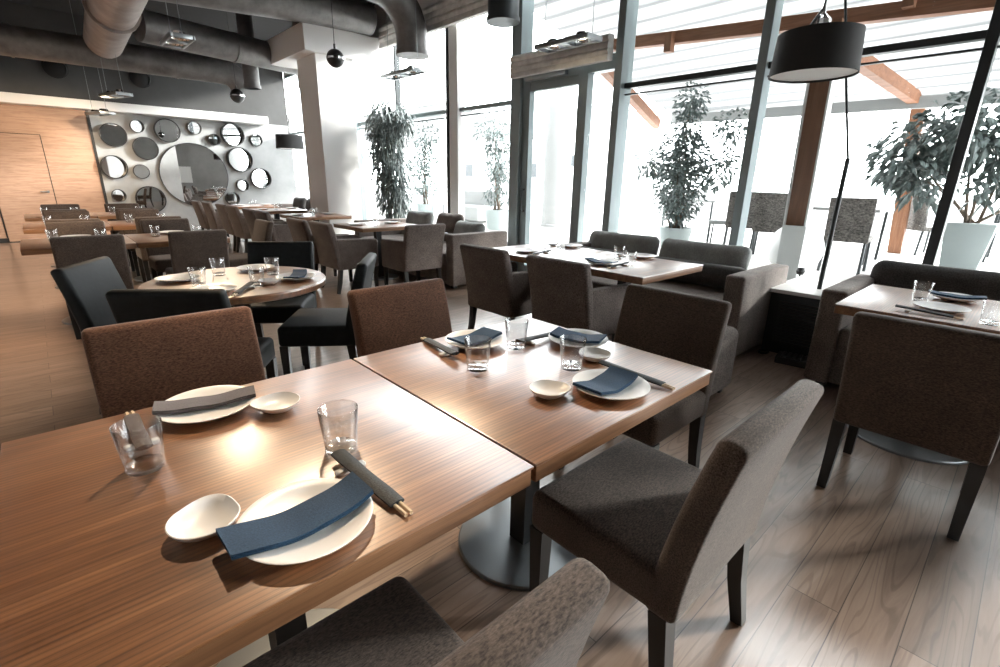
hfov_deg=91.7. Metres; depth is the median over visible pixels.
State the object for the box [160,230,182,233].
plate
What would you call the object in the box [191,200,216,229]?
armchair
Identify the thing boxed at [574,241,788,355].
sofa
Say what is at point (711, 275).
cushion
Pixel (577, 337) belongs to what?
napkin
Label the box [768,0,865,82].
drum pendant
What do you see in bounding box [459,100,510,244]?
window
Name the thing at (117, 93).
light
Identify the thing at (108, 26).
duct
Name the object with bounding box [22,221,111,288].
dining table
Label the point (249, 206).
dining table
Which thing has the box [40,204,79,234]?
dining chair
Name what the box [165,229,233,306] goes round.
dining chair
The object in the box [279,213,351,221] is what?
dining table
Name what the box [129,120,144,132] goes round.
wall mirror
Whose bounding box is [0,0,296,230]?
wall
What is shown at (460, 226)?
cushion
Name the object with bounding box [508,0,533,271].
trim
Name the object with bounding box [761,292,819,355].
base cabinet
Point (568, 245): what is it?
plate
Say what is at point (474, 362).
tumbler
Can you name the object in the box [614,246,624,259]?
tumbler
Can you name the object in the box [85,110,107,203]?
trim
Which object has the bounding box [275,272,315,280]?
plate
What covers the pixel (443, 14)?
blind
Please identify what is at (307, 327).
dining chair
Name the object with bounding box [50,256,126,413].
dining chair
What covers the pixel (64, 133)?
wall
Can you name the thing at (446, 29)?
trim
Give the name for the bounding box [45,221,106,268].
dining chair
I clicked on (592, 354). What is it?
dish
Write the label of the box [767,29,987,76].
window
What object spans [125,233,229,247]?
dining table
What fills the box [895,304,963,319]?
chopstick sleeve
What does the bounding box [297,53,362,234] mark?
wall column
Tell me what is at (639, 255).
plate
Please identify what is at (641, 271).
dining table
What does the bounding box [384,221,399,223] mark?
plate
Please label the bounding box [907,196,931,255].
chair
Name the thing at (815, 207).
table
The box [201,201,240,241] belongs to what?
dining chair
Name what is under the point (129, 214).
dining chair
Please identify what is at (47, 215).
dining chair
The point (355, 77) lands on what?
trim
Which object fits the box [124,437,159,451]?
chopstick rest
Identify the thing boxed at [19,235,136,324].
dining table
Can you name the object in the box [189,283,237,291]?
plate
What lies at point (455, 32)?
trim
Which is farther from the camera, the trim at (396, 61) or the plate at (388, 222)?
the trim at (396, 61)
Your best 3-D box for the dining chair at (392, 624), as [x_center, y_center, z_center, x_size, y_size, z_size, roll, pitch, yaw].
[-0.240,0.721,0.813,0.530,0.875,0.577,-15,23,-40]
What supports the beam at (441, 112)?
in the wall
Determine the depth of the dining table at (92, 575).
0.95 m
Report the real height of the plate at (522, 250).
0.024 m
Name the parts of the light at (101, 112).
frame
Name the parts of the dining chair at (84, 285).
backrest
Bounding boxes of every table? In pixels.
[0,359,533,666]
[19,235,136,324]
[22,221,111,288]
[24,213,96,266]
[93,212,160,260]
[105,220,165,280]
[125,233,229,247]
[138,266,325,378]
[230,204,277,241]
[253,208,307,218]
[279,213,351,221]
[333,221,415,279]
[353,317,711,590]
[495,243,611,262]
[562,252,703,341]
[661,198,728,239]
[810,205,894,264]
[834,284,999,464]
[981,209,999,262]
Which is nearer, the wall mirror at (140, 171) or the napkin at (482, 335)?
the napkin at (482, 335)
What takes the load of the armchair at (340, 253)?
on the floor at (862, 569)
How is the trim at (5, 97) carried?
attached to the wall at (17, 75)
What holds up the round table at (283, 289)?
on the floor at (862, 569)
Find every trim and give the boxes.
[0,92,268,124]
[0,132,39,242]
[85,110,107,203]
[353,74,367,219]
[393,45,405,215]
[445,27,450,233]
[448,22,464,233]
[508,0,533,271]
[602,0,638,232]
[728,0,783,245]
[922,0,999,264]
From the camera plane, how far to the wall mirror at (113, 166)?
10.47 m
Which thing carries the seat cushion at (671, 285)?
on the sofa at (748, 292)
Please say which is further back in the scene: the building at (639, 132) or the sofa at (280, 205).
the building at (639, 132)
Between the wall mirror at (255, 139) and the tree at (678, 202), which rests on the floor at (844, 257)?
the tree at (678, 202)
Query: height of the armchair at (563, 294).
0.855 m
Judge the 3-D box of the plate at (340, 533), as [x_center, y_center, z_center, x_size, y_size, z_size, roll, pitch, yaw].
[-0.357,0.347,0.899,0.239,0.024,0.239,-15,23,-40]
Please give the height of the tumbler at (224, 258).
0.110 m
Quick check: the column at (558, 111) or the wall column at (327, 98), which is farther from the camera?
the column at (558, 111)
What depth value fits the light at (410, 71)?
7.60 m
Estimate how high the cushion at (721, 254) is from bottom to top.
0.273 m
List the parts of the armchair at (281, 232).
backrest, armrest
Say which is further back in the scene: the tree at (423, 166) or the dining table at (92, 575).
the tree at (423, 166)
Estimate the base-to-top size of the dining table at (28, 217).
0.750 m
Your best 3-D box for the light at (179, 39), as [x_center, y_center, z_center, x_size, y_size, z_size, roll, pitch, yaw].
[-3.935,-4.247,5.721,0.260,1.450,0.620,-15,23,-40]
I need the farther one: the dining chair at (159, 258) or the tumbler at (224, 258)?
the dining chair at (159, 258)
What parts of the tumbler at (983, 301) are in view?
glass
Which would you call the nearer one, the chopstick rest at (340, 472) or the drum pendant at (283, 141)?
the chopstick rest at (340, 472)
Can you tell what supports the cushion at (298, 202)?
on the sofa at (280, 205)
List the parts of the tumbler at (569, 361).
glass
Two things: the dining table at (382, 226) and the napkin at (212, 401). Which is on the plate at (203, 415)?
the napkin at (212, 401)
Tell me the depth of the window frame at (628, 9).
5.64 m
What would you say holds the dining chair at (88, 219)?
on the floor at (862, 569)
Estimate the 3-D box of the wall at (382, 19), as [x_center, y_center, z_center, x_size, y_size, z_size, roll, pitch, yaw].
[0.467,-4.783,6.222,0.260,0.570,17.400,-15,23,-40]
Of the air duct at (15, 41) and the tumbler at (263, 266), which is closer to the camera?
the tumbler at (263, 266)
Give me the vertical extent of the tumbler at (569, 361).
0.110 m
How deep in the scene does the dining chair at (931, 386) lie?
1.95 m
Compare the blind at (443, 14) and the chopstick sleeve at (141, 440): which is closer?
the chopstick sleeve at (141, 440)
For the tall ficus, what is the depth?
8.54 m
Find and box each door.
[0,133,56,242]
[518,53,615,270]
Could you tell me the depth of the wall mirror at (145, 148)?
10.76 m
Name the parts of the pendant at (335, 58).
globe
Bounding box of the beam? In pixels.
[267,22,387,74]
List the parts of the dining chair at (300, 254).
leg, seat, backrest, leg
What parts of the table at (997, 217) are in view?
leg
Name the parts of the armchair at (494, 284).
leg, backrest, armrest, armrest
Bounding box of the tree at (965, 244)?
[862,87,999,269]
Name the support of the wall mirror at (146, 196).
attached to the wall at (17, 75)
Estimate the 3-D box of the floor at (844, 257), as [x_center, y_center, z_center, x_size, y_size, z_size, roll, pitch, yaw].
[3.749,-1.848,9.663,7.880,0.120,24.000,-15,23,-40]
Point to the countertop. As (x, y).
(802, 286)
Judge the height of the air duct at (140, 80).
0.400 m
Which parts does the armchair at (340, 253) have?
leg, backrest, leg, armrest, armrest, leg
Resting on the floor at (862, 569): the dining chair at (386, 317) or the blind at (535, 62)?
the dining chair at (386, 317)
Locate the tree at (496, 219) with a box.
[472,110,509,229]
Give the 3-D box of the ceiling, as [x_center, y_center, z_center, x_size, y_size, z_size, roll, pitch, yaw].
[-2.732,-4.336,3.420,8.820,0.150,17.600,-15,23,-40]
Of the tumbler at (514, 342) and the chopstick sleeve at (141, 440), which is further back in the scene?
the tumbler at (514, 342)
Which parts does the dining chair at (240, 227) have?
backrest, leg, leg, armrest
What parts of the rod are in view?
rod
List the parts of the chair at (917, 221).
backrest, leg, seat, leg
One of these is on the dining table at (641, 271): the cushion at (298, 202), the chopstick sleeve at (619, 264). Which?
the chopstick sleeve at (619, 264)
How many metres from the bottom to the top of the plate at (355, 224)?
0.024 m
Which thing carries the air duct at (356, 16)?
attached to the duct at (108, 26)
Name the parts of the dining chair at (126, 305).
backrest, seat, leg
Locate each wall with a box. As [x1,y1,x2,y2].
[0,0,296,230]
[0,103,110,238]
[283,0,441,75]
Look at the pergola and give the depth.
6.42 m
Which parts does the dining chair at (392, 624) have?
seat, backrest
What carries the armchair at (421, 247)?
on the floor at (862, 569)
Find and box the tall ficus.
[360,98,418,218]
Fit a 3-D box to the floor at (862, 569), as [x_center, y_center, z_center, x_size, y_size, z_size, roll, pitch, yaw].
[-2.814,-0.060,4.771,8.820,0.120,17.600,-15,23,-40]
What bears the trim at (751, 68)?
in the wall
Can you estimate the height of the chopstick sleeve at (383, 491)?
0.026 m
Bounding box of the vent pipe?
[235,13,260,89]
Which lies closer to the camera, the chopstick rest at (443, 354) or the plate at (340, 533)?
the plate at (340, 533)
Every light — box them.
[69,0,115,115]
[98,54,132,98]
[160,0,195,48]
[380,1,426,80]
[486,0,519,27]
[534,0,601,53]
[796,268,804,276]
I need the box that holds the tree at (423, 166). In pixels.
[404,121,443,213]
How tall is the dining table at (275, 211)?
0.750 m
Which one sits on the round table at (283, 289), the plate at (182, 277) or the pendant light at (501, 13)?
the plate at (182, 277)
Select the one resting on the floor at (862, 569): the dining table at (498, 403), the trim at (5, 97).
the dining table at (498, 403)
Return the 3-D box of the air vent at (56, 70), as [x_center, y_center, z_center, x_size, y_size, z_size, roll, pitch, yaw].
[-8.763,-5.242,9.553,0.400,0.400,0.050,-15,23,-40]
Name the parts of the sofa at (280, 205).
armrest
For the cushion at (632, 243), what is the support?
on the sofa at (748, 292)
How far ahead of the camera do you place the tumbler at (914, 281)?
2.81 m
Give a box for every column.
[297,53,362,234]
[540,99,573,227]
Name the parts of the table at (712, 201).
leg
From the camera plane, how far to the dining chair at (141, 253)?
6.01 m
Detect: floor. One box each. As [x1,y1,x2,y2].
[0,234,999,666]
[305,205,999,281]
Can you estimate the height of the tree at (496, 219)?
2.384 m
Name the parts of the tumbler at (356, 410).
glass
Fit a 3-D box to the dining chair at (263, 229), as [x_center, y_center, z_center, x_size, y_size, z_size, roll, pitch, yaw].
[-2.984,-0.874,5.694,0.577,0.875,0.480,-15,23,-40]
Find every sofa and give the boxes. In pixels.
[270,204,310,230]
[354,218,506,288]
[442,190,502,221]
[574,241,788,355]
[804,274,874,386]
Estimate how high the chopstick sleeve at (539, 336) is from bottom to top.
0.026 m
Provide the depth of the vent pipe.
9.20 m
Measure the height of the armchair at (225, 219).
0.855 m
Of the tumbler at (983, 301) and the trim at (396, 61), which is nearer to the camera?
the tumbler at (983, 301)
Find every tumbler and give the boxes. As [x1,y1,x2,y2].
[109,415,165,476]
[187,267,205,286]
[209,258,225,275]
[247,266,263,285]
[263,257,278,274]
[317,402,357,455]
[464,337,490,372]
[505,319,528,349]
[560,336,586,371]
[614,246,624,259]
[912,281,934,300]
[979,301,999,325]
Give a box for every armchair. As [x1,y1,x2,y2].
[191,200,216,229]
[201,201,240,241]
[215,203,243,250]
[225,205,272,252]
[242,208,286,239]
[254,210,292,240]
[286,217,352,281]
[308,220,378,293]
[381,223,445,284]
[460,243,531,328]
[526,255,628,335]
[710,326,738,395]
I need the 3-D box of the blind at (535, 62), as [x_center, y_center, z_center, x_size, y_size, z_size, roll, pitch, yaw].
[0.705,-3.392,5.987,0.115,0.271,1.580,-15,23,-40]
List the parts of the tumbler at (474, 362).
glass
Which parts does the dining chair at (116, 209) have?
backrest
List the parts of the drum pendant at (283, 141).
stem, lamp shade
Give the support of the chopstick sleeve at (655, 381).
on the dining table at (498, 403)
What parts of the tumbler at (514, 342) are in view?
glass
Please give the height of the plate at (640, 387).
0.024 m
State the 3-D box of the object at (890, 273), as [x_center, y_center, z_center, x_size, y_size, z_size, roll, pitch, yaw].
[3.255,-0.298,3.436,0.247,0.324,1.061,-14,23,-39]
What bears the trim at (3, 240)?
attached to the wall at (64, 133)
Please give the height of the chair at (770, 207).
0.929 m
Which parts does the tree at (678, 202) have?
stem, pot, stem, stem, stem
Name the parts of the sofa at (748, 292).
armrest, armrest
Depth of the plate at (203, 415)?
1.32 m
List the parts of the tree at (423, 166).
stem, pot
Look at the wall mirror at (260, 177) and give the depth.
12.46 m
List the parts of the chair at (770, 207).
leg, leg, seat, backrest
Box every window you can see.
[283,74,303,136]
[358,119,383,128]
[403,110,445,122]
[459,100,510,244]
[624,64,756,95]
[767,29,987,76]
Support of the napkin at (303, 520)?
on the plate at (340, 533)
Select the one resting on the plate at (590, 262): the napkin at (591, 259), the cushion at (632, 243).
the napkin at (591, 259)
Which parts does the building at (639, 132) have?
pane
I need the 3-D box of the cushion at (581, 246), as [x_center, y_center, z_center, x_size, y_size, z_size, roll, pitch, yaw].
[1.148,-0.810,5.276,0.247,0.214,0.921,-14,23,-39]
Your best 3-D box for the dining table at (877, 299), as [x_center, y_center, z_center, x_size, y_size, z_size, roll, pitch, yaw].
[2.469,0.211,2.789,0.890,0.750,0.870,-15,23,-40]
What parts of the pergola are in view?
post, post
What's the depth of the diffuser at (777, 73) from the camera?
3.03 m
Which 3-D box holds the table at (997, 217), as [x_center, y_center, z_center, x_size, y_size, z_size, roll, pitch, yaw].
[7.700,-1.357,6.924,0.900,0.740,1.100,-15,23,-40]
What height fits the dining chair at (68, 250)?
0.875 m
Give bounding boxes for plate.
[60,234,87,236]
[154,273,199,282]
[155,385,254,423]
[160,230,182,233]
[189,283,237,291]
[236,264,274,271]
[236,478,372,564]
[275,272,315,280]
[348,223,365,225]
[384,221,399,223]
[445,329,504,348]
[514,248,539,252]
[548,328,607,347]
[559,243,582,247]
[572,369,650,399]
[586,259,616,265]
[629,253,656,258]
[913,301,971,312]
[931,291,982,301]
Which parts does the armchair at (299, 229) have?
backrest, armrest, leg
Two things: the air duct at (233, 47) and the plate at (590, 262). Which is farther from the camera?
the air duct at (233, 47)
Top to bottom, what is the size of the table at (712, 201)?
0.740 m
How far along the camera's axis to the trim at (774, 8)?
4.62 m
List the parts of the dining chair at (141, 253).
seat, leg, leg, backrest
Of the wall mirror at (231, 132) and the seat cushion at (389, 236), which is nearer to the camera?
the seat cushion at (389, 236)
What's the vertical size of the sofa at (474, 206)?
0.710 m
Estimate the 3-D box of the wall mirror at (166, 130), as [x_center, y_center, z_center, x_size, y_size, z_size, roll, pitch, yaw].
[-7.516,-4.580,10.953,0.500,0.500,0.090,-15,23,-40]
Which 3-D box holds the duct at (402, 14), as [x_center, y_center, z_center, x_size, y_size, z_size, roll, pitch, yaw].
[-2.000,-4.701,6.843,2.298,1.109,0.554,-15,23,-40]
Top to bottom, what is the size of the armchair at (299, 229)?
0.855 m
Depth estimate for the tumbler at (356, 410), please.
1.14 m
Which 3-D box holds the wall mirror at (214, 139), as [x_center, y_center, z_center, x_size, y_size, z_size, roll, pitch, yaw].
[-6.833,-4.633,11.595,0.260,0.260,0.090,-15,23,-40]
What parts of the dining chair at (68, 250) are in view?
leg, backrest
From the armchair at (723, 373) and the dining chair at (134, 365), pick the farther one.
the armchair at (723, 373)
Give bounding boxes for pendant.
[226,12,244,102]
[275,33,304,149]
[326,2,344,67]
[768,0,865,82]
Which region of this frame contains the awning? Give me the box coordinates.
[361,102,544,219]
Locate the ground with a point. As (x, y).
(819, 217)
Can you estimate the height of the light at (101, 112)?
1.930 m
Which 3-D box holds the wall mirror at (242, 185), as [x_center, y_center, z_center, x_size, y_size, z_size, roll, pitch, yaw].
[-6.491,-3.735,12.226,0.280,0.280,0.090,-15,23,-40]
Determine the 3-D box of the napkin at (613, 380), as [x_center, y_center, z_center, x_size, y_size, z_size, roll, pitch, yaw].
[0.333,0.151,1.514,0.205,0.026,0.111,-16,24,-43]
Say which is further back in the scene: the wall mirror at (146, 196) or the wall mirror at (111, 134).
the wall mirror at (146, 196)
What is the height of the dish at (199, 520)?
0.027 m
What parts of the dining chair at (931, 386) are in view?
leg, leg, backrest, leg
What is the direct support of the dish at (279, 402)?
on the dining table at (92, 575)
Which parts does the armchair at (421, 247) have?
leg, armrest, leg, leg, backrest, leg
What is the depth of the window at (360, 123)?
9.98 m
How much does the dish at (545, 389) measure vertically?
0.027 m
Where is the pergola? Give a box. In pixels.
[534,0,999,279]
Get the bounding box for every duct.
[0,22,243,89]
[82,0,147,58]
[133,9,297,74]
[154,0,376,35]
[367,0,428,59]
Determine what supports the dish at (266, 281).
on the round table at (283, 289)
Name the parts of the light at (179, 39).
frame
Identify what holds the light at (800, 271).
on the floor at (844, 257)
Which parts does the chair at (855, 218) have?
leg, seat, backrest, leg, leg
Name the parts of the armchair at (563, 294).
backrest, armrest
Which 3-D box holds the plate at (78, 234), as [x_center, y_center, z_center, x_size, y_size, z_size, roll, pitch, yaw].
[-4.175,-0.950,4.774,0.239,0.024,0.239,-15,23,-40]
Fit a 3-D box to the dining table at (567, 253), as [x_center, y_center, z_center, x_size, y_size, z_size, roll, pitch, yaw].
[0.421,-0.420,4.660,0.900,0.750,0.870,-15,23,-40]
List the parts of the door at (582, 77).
handle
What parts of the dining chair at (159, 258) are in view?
leg, seat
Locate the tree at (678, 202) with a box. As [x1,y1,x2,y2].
[630,81,747,246]
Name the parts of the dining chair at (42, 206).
backrest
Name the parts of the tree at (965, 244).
stem, stem, stem, pot, stem, stem, stem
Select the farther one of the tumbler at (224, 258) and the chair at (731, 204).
the chair at (731, 204)
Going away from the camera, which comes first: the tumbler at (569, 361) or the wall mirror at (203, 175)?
the tumbler at (569, 361)
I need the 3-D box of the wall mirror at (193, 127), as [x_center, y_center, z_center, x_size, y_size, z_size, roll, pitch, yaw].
[-7.109,-4.780,11.280,0.280,0.280,0.090,-15,23,-40]
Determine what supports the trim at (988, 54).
attached to the wall
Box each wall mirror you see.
[98,123,127,146]
[100,155,127,178]
[111,189,126,201]
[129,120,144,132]
[132,137,158,159]
[133,164,149,178]
[135,186,166,210]
[153,119,180,142]
[159,143,227,204]
[187,121,201,134]
[208,134,220,145]
[220,123,244,145]
[225,192,239,204]
[226,147,252,171]
[236,179,248,190]
[250,134,262,145]
[250,168,271,188]
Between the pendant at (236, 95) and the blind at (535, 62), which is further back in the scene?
the pendant at (236, 95)
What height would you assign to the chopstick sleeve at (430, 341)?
0.026 m
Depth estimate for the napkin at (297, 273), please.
3.10 m
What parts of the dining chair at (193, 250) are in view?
seat, backrest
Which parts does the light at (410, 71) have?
frame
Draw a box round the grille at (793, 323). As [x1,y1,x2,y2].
[772,301,818,348]
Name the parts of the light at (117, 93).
frame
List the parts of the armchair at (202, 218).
backrest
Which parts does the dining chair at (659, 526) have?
leg, seat, leg, backrest, leg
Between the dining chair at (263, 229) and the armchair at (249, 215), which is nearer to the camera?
the dining chair at (263, 229)
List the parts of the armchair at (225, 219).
backrest, leg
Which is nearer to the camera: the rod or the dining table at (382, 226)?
the rod
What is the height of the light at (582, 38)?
1.520 m
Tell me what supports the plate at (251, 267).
on the round table at (283, 289)
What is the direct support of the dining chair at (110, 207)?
on the floor at (862, 569)
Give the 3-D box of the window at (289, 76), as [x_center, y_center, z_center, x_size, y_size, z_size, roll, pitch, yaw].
[-4.768,-4.681,12.103,0.120,3.360,2.150,-15,23,-40]
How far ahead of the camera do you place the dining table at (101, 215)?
7.41 m
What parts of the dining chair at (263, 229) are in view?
seat, backrest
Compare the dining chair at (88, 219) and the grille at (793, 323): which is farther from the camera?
the dining chair at (88, 219)
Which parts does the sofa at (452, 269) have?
armrest, frame, armrest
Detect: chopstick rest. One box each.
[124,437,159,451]
[334,460,365,476]
[439,352,449,356]
[524,341,535,345]
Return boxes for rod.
[817,0,850,288]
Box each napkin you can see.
[152,385,255,414]
[216,471,373,559]
[283,269,306,277]
[447,327,501,345]
[550,327,606,343]
[572,365,637,394]
[585,257,617,263]
[928,289,986,299]
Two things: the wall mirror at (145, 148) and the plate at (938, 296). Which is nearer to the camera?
the plate at (938, 296)
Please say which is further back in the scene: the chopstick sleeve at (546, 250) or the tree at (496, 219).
the tree at (496, 219)
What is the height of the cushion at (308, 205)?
0.300 m
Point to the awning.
(469, 121)
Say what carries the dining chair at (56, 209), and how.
on the floor at (862, 569)
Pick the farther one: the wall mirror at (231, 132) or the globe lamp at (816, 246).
the wall mirror at (231, 132)
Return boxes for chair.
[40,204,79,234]
[42,209,86,211]
[42,211,90,222]
[44,218,100,222]
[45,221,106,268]
[49,234,133,339]
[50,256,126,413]
[81,306,265,418]
[104,203,138,233]
[105,289,277,378]
[115,208,153,266]
[118,209,159,275]
[135,216,181,282]
[140,218,190,278]
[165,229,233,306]
[229,219,273,266]
[233,241,316,365]
[242,558,609,666]
[277,252,376,374]
[347,278,451,356]
[529,379,823,666]
[559,284,731,469]
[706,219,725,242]
[723,191,757,250]
[749,192,787,254]
[816,197,877,274]
[816,311,999,541]
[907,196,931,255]
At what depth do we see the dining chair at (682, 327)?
2.27 m
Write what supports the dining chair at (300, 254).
on the floor at (862, 569)
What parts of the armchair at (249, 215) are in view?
backrest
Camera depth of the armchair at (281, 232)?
7.47 m
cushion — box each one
[293,197,306,209]
[305,198,310,210]
[361,234,445,264]
[406,210,433,224]
[436,212,463,233]
[453,220,485,233]
[579,246,629,252]
[589,230,659,254]
[592,276,723,299]
[654,256,744,288]
[659,238,751,269]
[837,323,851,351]
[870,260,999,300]
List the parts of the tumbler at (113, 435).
glass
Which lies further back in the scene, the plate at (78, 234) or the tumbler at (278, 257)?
the plate at (78, 234)
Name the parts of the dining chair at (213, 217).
backrest, armrest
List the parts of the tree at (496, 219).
pot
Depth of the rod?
3.83 m
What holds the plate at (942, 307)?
on the dining table at (877, 299)
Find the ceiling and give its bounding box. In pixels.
[1,0,376,40]
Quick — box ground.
[296,187,999,245]
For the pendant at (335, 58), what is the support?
hanging from the ceiling
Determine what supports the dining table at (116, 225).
on the floor at (862, 569)
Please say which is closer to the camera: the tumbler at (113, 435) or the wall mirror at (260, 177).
the tumbler at (113, 435)
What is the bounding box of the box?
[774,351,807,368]
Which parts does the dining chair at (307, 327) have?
leg, leg, seat, leg, backrest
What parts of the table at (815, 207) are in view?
leg, leg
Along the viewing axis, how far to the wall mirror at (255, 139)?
12.19 m
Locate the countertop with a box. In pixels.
[770,276,840,299]
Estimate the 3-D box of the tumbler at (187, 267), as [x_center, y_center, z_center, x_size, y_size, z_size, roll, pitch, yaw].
[-1.754,-0.330,2.816,0.091,0.110,0.091,-15,23,-40]
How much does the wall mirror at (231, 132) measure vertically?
0.520 m
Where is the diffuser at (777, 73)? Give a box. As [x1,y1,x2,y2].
[770,67,857,80]
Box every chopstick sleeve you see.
[123,410,153,450]
[231,281,254,295]
[331,449,412,516]
[420,337,458,355]
[515,332,549,342]
[528,250,550,254]
[598,360,675,390]
[606,262,629,268]
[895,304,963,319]
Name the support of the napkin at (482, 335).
on the plate at (498, 340)
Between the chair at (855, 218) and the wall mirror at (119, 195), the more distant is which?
the wall mirror at (119, 195)
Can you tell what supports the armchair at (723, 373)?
on the floor at (862, 569)
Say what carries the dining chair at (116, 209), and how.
on the floor at (862, 569)
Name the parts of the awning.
post, post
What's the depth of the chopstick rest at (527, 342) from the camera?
1.92 m
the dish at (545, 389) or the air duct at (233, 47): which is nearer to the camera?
the dish at (545, 389)
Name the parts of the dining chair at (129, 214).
leg, leg, backrest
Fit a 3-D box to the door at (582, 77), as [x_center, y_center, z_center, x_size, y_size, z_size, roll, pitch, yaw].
[0.784,-2.789,6.287,0.190,4.300,1.670,-15,23,-40]
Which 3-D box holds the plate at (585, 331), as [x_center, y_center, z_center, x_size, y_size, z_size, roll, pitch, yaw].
[0.315,0.025,1.960,0.239,0.024,0.239,-15,23,-40]
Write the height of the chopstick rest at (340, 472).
0.012 m
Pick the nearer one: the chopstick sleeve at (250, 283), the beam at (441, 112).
the chopstick sleeve at (250, 283)
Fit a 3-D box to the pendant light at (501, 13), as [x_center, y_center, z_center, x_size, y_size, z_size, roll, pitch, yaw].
[0.048,-4.347,5.762,0.408,1.140,0.408,-15,23,-40]
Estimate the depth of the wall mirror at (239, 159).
12.04 m
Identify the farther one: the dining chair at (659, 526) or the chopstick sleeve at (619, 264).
the chopstick sleeve at (619, 264)
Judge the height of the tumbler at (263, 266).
0.110 m
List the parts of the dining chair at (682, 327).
leg, seat, backrest, leg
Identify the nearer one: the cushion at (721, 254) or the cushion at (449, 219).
the cushion at (721, 254)
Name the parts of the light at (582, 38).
frame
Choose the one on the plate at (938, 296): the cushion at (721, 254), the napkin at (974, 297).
the napkin at (974, 297)
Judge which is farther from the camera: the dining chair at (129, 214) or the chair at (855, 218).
the dining chair at (129, 214)
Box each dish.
[165,494,240,541]
[250,392,299,413]
[258,278,279,284]
[529,380,570,399]
[579,347,610,361]
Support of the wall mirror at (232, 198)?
attached to the wall at (17, 75)
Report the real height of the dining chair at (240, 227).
0.855 m
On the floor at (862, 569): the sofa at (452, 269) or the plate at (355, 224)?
the sofa at (452, 269)
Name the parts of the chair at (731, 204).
leg, backrest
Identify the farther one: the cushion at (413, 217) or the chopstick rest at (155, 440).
the cushion at (413, 217)
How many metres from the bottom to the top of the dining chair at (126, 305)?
0.875 m
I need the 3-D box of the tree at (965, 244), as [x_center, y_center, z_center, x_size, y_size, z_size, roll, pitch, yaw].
[5.716,-1.841,5.937,1.197,2.185,2.338,-13,22,-37]
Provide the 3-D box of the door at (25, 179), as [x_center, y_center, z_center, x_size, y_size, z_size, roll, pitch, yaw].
[-9.451,-2.870,9.641,0.867,2.060,0.076,-15,23,-40]
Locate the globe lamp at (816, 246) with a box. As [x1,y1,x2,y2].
[766,227,824,270]
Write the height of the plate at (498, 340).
0.024 m
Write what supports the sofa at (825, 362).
on the floor at (862, 569)
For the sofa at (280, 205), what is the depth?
12.07 m
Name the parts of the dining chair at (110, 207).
seat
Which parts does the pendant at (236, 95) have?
globe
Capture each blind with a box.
[378,0,487,48]
[510,33,613,78]
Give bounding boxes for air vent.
[41,61,68,78]
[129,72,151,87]
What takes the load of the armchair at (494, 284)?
on the floor at (862, 569)
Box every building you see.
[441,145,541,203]
[542,105,659,214]

